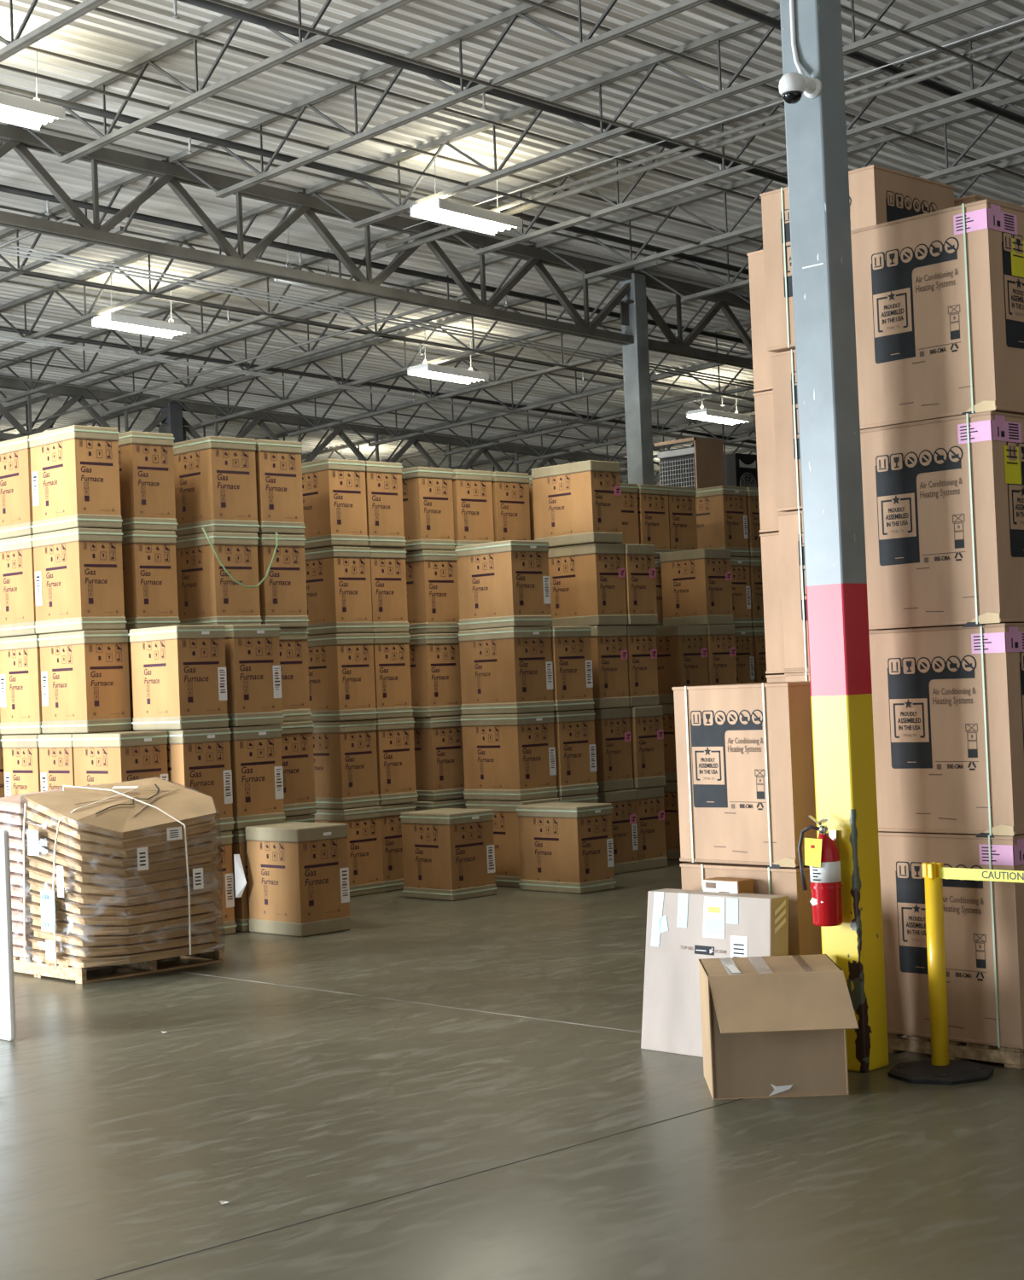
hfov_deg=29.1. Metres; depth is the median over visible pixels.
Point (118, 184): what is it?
joist
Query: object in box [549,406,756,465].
joist
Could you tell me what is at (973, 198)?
carton
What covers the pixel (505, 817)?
carton
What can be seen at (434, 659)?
carton
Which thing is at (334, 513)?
carton
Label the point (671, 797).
carton
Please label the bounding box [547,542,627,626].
carton
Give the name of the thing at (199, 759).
carton
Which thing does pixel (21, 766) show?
carton
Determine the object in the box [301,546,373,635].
carton
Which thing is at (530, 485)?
carton
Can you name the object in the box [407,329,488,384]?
light
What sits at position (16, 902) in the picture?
tray
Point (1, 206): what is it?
bridging angle
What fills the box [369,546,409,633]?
carton
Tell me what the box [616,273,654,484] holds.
steel column
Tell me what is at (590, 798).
carton
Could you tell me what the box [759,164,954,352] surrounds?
carton
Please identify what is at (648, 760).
carton
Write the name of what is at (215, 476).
carton
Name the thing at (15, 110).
light
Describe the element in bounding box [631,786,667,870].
carton
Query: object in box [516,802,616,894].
carton
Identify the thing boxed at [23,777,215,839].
cardboard sheet
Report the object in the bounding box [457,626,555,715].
carton
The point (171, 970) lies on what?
joint
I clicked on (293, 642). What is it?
carton
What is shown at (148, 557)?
carton
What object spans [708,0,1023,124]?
pipe
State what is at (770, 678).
carton
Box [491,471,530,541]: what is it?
carton
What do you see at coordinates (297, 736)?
carton
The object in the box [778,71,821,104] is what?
security camera
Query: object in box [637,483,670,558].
carton
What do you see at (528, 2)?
bridging angle
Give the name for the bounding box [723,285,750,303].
joist
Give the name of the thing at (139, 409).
joist
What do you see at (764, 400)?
carton
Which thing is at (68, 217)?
conduit
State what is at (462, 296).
conduit
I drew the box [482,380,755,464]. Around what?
joist
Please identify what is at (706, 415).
light
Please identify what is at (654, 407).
joist
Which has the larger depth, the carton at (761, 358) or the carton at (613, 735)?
the carton at (613, 735)
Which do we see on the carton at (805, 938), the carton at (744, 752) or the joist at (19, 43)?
the carton at (744, 752)
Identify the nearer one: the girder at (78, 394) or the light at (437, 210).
the light at (437, 210)
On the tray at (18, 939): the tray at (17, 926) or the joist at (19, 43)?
the tray at (17, 926)
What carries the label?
attached to the carton at (228, 900)
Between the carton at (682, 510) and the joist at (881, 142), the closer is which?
the joist at (881, 142)
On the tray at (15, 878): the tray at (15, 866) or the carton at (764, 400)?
the tray at (15, 866)
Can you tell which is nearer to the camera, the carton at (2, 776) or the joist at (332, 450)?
the carton at (2, 776)
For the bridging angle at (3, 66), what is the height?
0.982 m
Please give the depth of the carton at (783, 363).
12.21 m
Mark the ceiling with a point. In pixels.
(96, 37)
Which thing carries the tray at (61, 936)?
on the tray at (61, 947)
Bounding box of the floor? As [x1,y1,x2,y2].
[0,859,1023,1279]
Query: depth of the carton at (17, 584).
17.15 m
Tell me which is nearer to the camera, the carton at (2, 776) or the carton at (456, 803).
the carton at (2, 776)
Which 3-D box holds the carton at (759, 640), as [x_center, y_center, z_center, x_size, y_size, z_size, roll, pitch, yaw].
[2.829,0.281,24.055,0.426,0.839,0.756,-1,-2,-44]
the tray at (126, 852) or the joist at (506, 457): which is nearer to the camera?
the tray at (126, 852)
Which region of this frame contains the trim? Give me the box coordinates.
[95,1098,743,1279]
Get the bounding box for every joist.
[0,0,110,62]
[0,160,166,283]
[0,192,302,352]
[0,220,424,401]
[0,386,76,442]
[11,0,414,163]
[71,399,169,433]
[76,245,533,414]
[166,0,710,197]
[171,267,631,425]
[186,418,249,440]
[257,297,708,436]
[257,420,331,459]
[302,0,999,228]
[302,430,409,462]
[338,319,752,446]
[371,40,1023,261]
[378,440,481,469]
[412,353,753,455]
[424,14,1023,255]
[447,448,546,473]
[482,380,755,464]
[533,93,1023,279]
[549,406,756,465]
[609,427,756,477]
[619,471,658,483]
[631,156,1023,301]
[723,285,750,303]
[723,448,756,454]
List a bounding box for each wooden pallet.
[12,946,223,983]
[887,1033,1023,1069]
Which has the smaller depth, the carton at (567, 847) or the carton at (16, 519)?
the carton at (16, 519)
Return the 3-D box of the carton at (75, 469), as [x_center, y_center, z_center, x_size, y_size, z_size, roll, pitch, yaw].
[-3.736,-1.358,16.859,0.446,0.854,0.736,-1,-2,-44]
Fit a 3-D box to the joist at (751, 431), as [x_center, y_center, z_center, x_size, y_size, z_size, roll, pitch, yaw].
[5.099,-3.501,33.202,0.078,0.798,9.342,-1,-2,-44]
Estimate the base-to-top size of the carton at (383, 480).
0.839 m
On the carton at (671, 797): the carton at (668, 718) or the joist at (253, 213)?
the carton at (668, 718)
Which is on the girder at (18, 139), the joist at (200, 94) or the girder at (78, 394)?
the joist at (200, 94)
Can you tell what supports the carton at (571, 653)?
on the carton at (573, 730)
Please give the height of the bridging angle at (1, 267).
0.942 m
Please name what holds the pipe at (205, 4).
hanging from the joist at (983, 171)
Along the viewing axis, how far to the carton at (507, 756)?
19.30 m
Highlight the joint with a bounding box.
[170,970,641,1032]
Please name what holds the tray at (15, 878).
on the tray at (16, 890)
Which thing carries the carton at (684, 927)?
on the floor
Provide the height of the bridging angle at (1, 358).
0.942 m
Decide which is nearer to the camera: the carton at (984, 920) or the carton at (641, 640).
the carton at (984, 920)
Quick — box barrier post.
[887,861,994,1085]
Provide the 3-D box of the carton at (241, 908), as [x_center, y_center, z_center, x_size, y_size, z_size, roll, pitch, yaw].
[-2.329,2.028,16.905,0.506,0.854,0.706,-1,-2,-44]
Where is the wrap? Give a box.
[20,775,225,962]
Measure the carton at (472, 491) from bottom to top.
0.834 m
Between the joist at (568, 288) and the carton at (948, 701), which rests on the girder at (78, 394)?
the joist at (568, 288)
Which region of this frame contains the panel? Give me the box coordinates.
[0,829,16,1041]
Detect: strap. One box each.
[23,802,26,962]
[52,789,166,966]
[62,785,191,954]
[202,527,278,587]
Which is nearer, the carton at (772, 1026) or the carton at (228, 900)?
the carton at (772, 1026)
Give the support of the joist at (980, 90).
on the girder at (18, 139)
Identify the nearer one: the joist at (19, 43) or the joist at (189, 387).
the joist at (19, 43)
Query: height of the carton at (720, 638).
0.839 m
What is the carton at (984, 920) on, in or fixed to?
on the wooden pallet at (1011, 1057)
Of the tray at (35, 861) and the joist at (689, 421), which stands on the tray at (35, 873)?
the tray at (35, 861)
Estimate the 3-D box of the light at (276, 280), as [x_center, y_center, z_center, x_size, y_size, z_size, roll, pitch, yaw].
[-2.145,-4.020,20.691,0.722,0.605,0.240,-1,-2,-44]
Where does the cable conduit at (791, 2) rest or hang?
attached to the steel column at (816, 128)
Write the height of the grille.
0.420 m
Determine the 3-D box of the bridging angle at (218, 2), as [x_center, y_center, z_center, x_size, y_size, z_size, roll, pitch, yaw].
[3.635,-4.192,19.072,20.001,0.822,0.022,-1,-2,-44]
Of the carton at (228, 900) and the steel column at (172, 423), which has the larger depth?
the steel column at (172, 423)
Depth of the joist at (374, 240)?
23.93 m
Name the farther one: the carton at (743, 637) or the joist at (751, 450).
the joist at (751, 450)
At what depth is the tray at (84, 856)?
14.02 m
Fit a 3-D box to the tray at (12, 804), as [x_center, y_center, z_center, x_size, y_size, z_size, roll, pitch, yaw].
[-3.327,1.203,14.944,1.126,0.178,0.531,-1,-2,-44]
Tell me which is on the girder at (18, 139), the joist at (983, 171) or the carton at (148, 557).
the joist at (983, 171)
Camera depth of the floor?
8.78 m
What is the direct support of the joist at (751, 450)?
on the girder at (78, 394)
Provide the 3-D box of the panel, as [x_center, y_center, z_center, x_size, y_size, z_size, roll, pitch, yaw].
[-3.257,1.765,11.945,0.055,1.250,0.830,-1,-2,-44]
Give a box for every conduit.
[0,215,72,248]
[0,242,753,383]
[0,247,753,386]
[0,250,754,389]
[0,295,466,432]
[0,333,756,448]
[0,336,756,449]
[385,31,1023,248]
[402,18,1023,229]
[789,0,804,75]
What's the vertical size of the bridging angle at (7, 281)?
0.942 m
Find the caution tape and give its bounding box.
[939,866,1023,882]
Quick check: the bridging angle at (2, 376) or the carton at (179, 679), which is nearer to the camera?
the carton at (179, 679)
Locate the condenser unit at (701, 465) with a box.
[654,436,725,488]
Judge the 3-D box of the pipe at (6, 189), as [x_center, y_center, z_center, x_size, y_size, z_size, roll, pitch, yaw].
[0.574,-3.980,23.346,22.403,0.975,0.066,-1,-2,-44]
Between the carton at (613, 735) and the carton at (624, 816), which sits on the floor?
the carton at (624, 816)
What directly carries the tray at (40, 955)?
on the wooden pallet at (40, 969)
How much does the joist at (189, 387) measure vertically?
0.798 m
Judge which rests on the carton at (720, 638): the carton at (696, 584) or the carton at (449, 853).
the carton at (696, 584)
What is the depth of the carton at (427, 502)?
19.88 m
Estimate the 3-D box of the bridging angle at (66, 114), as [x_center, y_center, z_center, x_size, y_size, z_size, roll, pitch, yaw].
[2.469,-4.297,23.119,24.001,0.982,0.022,-1,-2,-44]
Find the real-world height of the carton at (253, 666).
0.854 m
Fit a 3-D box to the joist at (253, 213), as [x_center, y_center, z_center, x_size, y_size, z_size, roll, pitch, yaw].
[-5.342,-3.867,23.015,0.078,0.798,9.342,-1,-2,-44]
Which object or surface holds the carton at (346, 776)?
on the carton at (364, 846)
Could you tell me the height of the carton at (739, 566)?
0.839 m
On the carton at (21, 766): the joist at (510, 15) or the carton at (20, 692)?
the carton at (20, 692)
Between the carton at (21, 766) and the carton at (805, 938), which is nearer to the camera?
the carton at (805, 938)
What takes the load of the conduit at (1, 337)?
attached to the ceiling
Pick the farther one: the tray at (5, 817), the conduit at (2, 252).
the conduit at (2, 252)
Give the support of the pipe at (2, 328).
hanging from the joist at (670, 304)
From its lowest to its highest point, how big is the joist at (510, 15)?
0.798 m
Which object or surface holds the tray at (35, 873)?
on the tray at (36, 885)
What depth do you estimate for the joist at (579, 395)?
28.79 m
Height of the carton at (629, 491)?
0.824 m
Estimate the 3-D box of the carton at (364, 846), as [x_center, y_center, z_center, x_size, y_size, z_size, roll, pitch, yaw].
[-1.669,2.059,19.296,0.476,0.839,0.706,-1,-2,-45]
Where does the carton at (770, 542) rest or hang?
on the carton
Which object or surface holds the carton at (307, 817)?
on the floor
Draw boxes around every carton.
[0,435,34,540]
[0,535,48,637]
[0,634,43,734]
[0,733,23,797]
[0,733,62,797]
[28,424,122,534]
[31,527,126,634]
[36,731,116,791]
[37,629,131,733]
[70,730,168,786]
[116,430,177,531]
[122,529,180,630]
[128,624,229,730]
[128,630,133,729]
[140,727,234,831]
[173,436,259,537]
[175,531,261,625]
[218,724,285,829]
[221,830,236,934]
[224,623,284,727]
[228,828,249,931]
[244,821,351,936]
[255,439,305,535]
[257,533,308,628]
[266,721,317,816]
[279,628,311,721]
[285,814,315,822]
[299,458,369,549]
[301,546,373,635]
[304,633,377,721]
[312,719,379,808]
[314,806,384,896]
[362,717,418,805]
[364,460,406,547]
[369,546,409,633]
[372,632,413,719]
[374,802,416,891]
[398,550,460,634]
[399,808,497,901]
[401,466,455,552]
[407,633,462,717]
[411,798,466,810]
[413,715,464,801]
[451,469,494,546]
[454,540,552,629]
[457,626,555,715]
[459,711,558,800]
[465,797,560,887]
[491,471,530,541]
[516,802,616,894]
[528,475,535,541]
[531,459,622,547]
[540,709,599,797]
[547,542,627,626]
[550,625,594,710]
[552,793,598,802]
[585,707,634,791]
[590,625,629,708]
[596,789,639,874]
[611,705,665,788]
[620,482,639,544]
[623,543,657,625]
[626,625,659,706]
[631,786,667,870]
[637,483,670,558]
[640,888,788,1057]
[647,558,663,627]
[656,625,708,703]
[656,703,677,781]
[658,781,680,860]
[659,548,733,626]
[668,486,698,552]
[672,680,817,868]
[680,861,822,955]
[695,485,750,557]
[698,954,858,1099]
[703,877,754,893]
[706,624,737,685]
[730,557,752,628]
[734,627,754,684]
[741,557,764,628]
[745,487,768,557]
[746,249,777,392]
[751,627,778,683]
[753,389,783,533]
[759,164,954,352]
[759,532,809,673]
[765,674,785,682]
[769,349,802,511]
[777,510,809,671]
[784,671,809,681]
[850,198,1023,430]
[860,411,1023,630]
[868,622,1023,837]
[878,831,1023,1049]
[954,194,1023,209]
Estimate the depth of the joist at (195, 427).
31.64 m
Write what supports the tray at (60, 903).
on the tray at (35, 908)
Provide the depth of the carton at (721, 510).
23.50 m
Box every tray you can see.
[0,783,110,813]
[0,810,20,825]
[0,821,21,837]
[8,835,27,849]
[9,847,23,861]
[9,860,23,873]
[10,871,23,885]
[10,884,23,897]
[11,896,23,910]
[11,907,23,921]
[11,919,23,933]
[11,931,27,946]
[12,943,26,957]
[23,807,215,848]
[24,832,217,867]
[25,819,217,858]
[25,843,217,877]
[25,855,219,887]
[25,866,219,896]
[26,878,218,906]
[27,897,221,925]
[28,885,221,915]
[28,927,221,957]
[28,939,219,967]
[29,907,221,935]
[29,918,221,946]
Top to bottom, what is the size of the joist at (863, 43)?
0.798 m
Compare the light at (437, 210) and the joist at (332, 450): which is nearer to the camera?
the light at (437, 210)
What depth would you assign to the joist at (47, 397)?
29.44 m
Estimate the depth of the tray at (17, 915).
14.50 m
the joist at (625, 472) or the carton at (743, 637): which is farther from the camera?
the joist at (625, 472)
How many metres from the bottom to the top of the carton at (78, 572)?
0.854 m
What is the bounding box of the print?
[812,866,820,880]
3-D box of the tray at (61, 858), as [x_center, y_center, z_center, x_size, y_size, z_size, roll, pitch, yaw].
[-2.797,1.546,14.383,1.208,0.286,0.903,-1,-2,-44]
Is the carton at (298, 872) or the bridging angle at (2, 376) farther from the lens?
the bridging angle at (2, 376)
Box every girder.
[0,123,753,370]
[0,378,660,485]
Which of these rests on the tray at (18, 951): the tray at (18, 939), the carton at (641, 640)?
the tray at (18, 939)
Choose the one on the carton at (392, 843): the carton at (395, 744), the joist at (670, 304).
the carton at (395, 744)
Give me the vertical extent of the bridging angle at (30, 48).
0.982 m
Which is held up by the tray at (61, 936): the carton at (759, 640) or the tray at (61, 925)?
the tray at (61, 925)
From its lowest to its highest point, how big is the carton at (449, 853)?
0.804 m
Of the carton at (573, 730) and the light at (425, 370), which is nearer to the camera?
the carton at (573, 730)
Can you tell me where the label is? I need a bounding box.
[233,854,246,897]
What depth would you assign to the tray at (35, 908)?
13.99 m
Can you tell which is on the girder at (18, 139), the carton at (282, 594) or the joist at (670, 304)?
the joist at (670, 304)
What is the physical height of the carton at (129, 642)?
0.854 m
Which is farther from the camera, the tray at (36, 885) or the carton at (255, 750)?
the carton at (255, 750)
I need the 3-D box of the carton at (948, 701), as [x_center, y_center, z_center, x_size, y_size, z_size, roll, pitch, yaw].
[2.449,0.456,10.309,0.956,1.057,0.922,-1,-2,-45]
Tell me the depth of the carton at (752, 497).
23.73 m
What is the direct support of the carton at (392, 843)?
on the floor
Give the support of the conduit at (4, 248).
attached to the joist at (568, 288)
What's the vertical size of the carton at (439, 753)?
0.834 m
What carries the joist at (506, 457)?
on the girder
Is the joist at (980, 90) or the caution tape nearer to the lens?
the caution tape
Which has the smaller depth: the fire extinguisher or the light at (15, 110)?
the fire extinguisher
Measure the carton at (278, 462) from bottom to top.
0.854 m
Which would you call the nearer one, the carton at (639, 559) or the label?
the label
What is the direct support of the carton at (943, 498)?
on the carton at (948, 701)
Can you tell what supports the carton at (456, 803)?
on the floor
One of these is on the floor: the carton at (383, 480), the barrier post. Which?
the barrier post
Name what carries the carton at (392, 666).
on the carton at (395, 744)
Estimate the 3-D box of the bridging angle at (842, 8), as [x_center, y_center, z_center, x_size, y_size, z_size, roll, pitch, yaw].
[5.516,-4.402,17.145,20.001,0.822,0.022,-1,-2,-44]
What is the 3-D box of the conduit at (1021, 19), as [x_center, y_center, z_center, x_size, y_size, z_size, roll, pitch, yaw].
[3.309,-4.559,15.137,0.010,0.388,12.600,-1,-2,-44]
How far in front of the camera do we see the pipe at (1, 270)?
24.15 m
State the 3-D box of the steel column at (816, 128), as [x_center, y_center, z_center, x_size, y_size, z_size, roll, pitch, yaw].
[1.582,-1.525,9.953,0.470,7.337,0.235,-1,-2,-44]
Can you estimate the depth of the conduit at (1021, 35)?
16.88 m
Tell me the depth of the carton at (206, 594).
17.63 m
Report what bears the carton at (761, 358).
on the carton at (764, 400)
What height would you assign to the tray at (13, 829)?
0.154 m
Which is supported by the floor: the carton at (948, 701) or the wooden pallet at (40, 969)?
the wooden pallet at (40, 969)
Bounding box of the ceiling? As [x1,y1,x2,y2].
[0,0,1023,482]
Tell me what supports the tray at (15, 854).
on the tray at (15, 866)
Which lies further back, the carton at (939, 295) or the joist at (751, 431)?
the joist at (751, 431)
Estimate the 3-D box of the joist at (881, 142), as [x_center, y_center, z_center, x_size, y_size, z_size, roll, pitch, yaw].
[3.532,-4.482,18.570,0.078,0.798,9.342,-1,-2,-44]
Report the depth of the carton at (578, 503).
20.25 m
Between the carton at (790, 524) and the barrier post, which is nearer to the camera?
the barrier post
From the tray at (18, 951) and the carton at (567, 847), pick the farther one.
the carton at (567, 847)
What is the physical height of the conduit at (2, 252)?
0.984 m
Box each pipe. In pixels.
[0,83,749,274]
[0,184,744,343]
[0,266,754,406]
[0,325,756,443]
[171,0,787,184]
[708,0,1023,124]
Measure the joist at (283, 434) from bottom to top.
0.798 m
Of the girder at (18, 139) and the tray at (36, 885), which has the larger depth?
the girder at (18, 139)
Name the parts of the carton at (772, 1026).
panel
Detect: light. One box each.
[0,52,65,130]
[91,277,191,338]
[274,227,331,290]
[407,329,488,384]
[410,160,522,235]
[686,379,752,425]
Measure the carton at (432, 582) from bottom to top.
0.834 m
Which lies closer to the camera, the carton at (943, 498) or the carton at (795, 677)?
the carton at (943, 498)
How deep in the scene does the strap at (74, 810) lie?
13.88 m
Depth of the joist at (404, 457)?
35.22 m
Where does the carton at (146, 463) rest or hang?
on the carton at (148, 557)
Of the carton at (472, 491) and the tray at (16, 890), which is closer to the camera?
the tray at (16, 890)
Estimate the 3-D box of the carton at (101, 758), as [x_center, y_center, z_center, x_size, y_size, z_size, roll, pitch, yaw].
[-3.238,1.192,16.322,0.466,0.854,0.736,-1,-2,-44]
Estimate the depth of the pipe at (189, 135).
17.90 m
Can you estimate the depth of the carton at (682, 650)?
21.42 m
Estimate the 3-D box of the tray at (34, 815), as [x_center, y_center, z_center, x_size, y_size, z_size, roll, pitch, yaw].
[-2.820,1.309,14.394,1.195,0.358,0.904,-1,-2,-44]
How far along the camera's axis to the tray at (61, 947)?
14.00 m
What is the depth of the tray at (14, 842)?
14.52 m
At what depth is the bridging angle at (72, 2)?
16.55 m
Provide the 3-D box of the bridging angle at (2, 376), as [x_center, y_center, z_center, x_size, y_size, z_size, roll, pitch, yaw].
[-2.732,-3.262,29.169,23.001,0.942,0.022,-1,-2,-44]
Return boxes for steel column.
[157,402,189,442]
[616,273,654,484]
[779,0,888,1072]
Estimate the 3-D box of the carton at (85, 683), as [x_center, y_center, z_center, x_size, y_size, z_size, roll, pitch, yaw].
[-3.646,0.359,16.825,0.446,0.854,0.736,-1,-2,-44]
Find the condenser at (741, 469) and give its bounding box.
[723,453,758,488]
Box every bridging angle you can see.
[0,40,762,243]
[0,64,748,257]
[0,204,748,355]
[0,266,754,400]
[0,357,663,450]
[0,375,659,464]
[4,279,755,409]
[59,0,761,202]
[65,113,748,279]
[206,0,787,177]
[517,0,1023,179]
[840,4,1023,85]
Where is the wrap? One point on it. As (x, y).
(32, 848)
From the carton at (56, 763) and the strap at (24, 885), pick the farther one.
the carton at (56, 763)
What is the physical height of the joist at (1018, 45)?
0.468 m
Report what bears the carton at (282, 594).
on the carton at (293, 642)
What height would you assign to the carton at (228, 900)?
0.854 m
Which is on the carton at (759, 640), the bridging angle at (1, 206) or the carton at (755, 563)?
the carton at (755, 563)
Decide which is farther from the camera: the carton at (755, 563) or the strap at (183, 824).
the carton at (755, 563)
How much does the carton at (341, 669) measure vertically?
0.839 m
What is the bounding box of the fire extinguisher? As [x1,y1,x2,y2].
[797,814,843,926]
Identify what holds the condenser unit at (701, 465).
on the carton
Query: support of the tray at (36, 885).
on the tray at (60, 903)
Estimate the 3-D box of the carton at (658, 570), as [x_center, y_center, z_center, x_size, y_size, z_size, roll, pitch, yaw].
[1.484,-0.493,22.312,0.486,0.824,0.486,-1,-2,-45]
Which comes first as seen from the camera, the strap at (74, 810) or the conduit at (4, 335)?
the strap at (74, 810)
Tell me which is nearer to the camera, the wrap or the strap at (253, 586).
the wrap
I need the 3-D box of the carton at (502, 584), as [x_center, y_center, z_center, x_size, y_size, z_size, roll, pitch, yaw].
[-0.084,-0.539,19.580,0.531,0.839,0.806,-1,-2,-44]
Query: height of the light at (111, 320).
0.617 m
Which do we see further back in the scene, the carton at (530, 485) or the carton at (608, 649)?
the carton at (530, 485)
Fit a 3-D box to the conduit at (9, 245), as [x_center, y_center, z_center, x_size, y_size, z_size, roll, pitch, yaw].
[0.816,-3.650,24.822,24.001,0.984,0.024,-1,-2,-44]
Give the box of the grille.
[659,456,695,488]
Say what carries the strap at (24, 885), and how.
attached to the wrap
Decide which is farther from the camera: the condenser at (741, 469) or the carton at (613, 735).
the condenser at (741, 469)
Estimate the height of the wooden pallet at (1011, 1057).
0.100 m

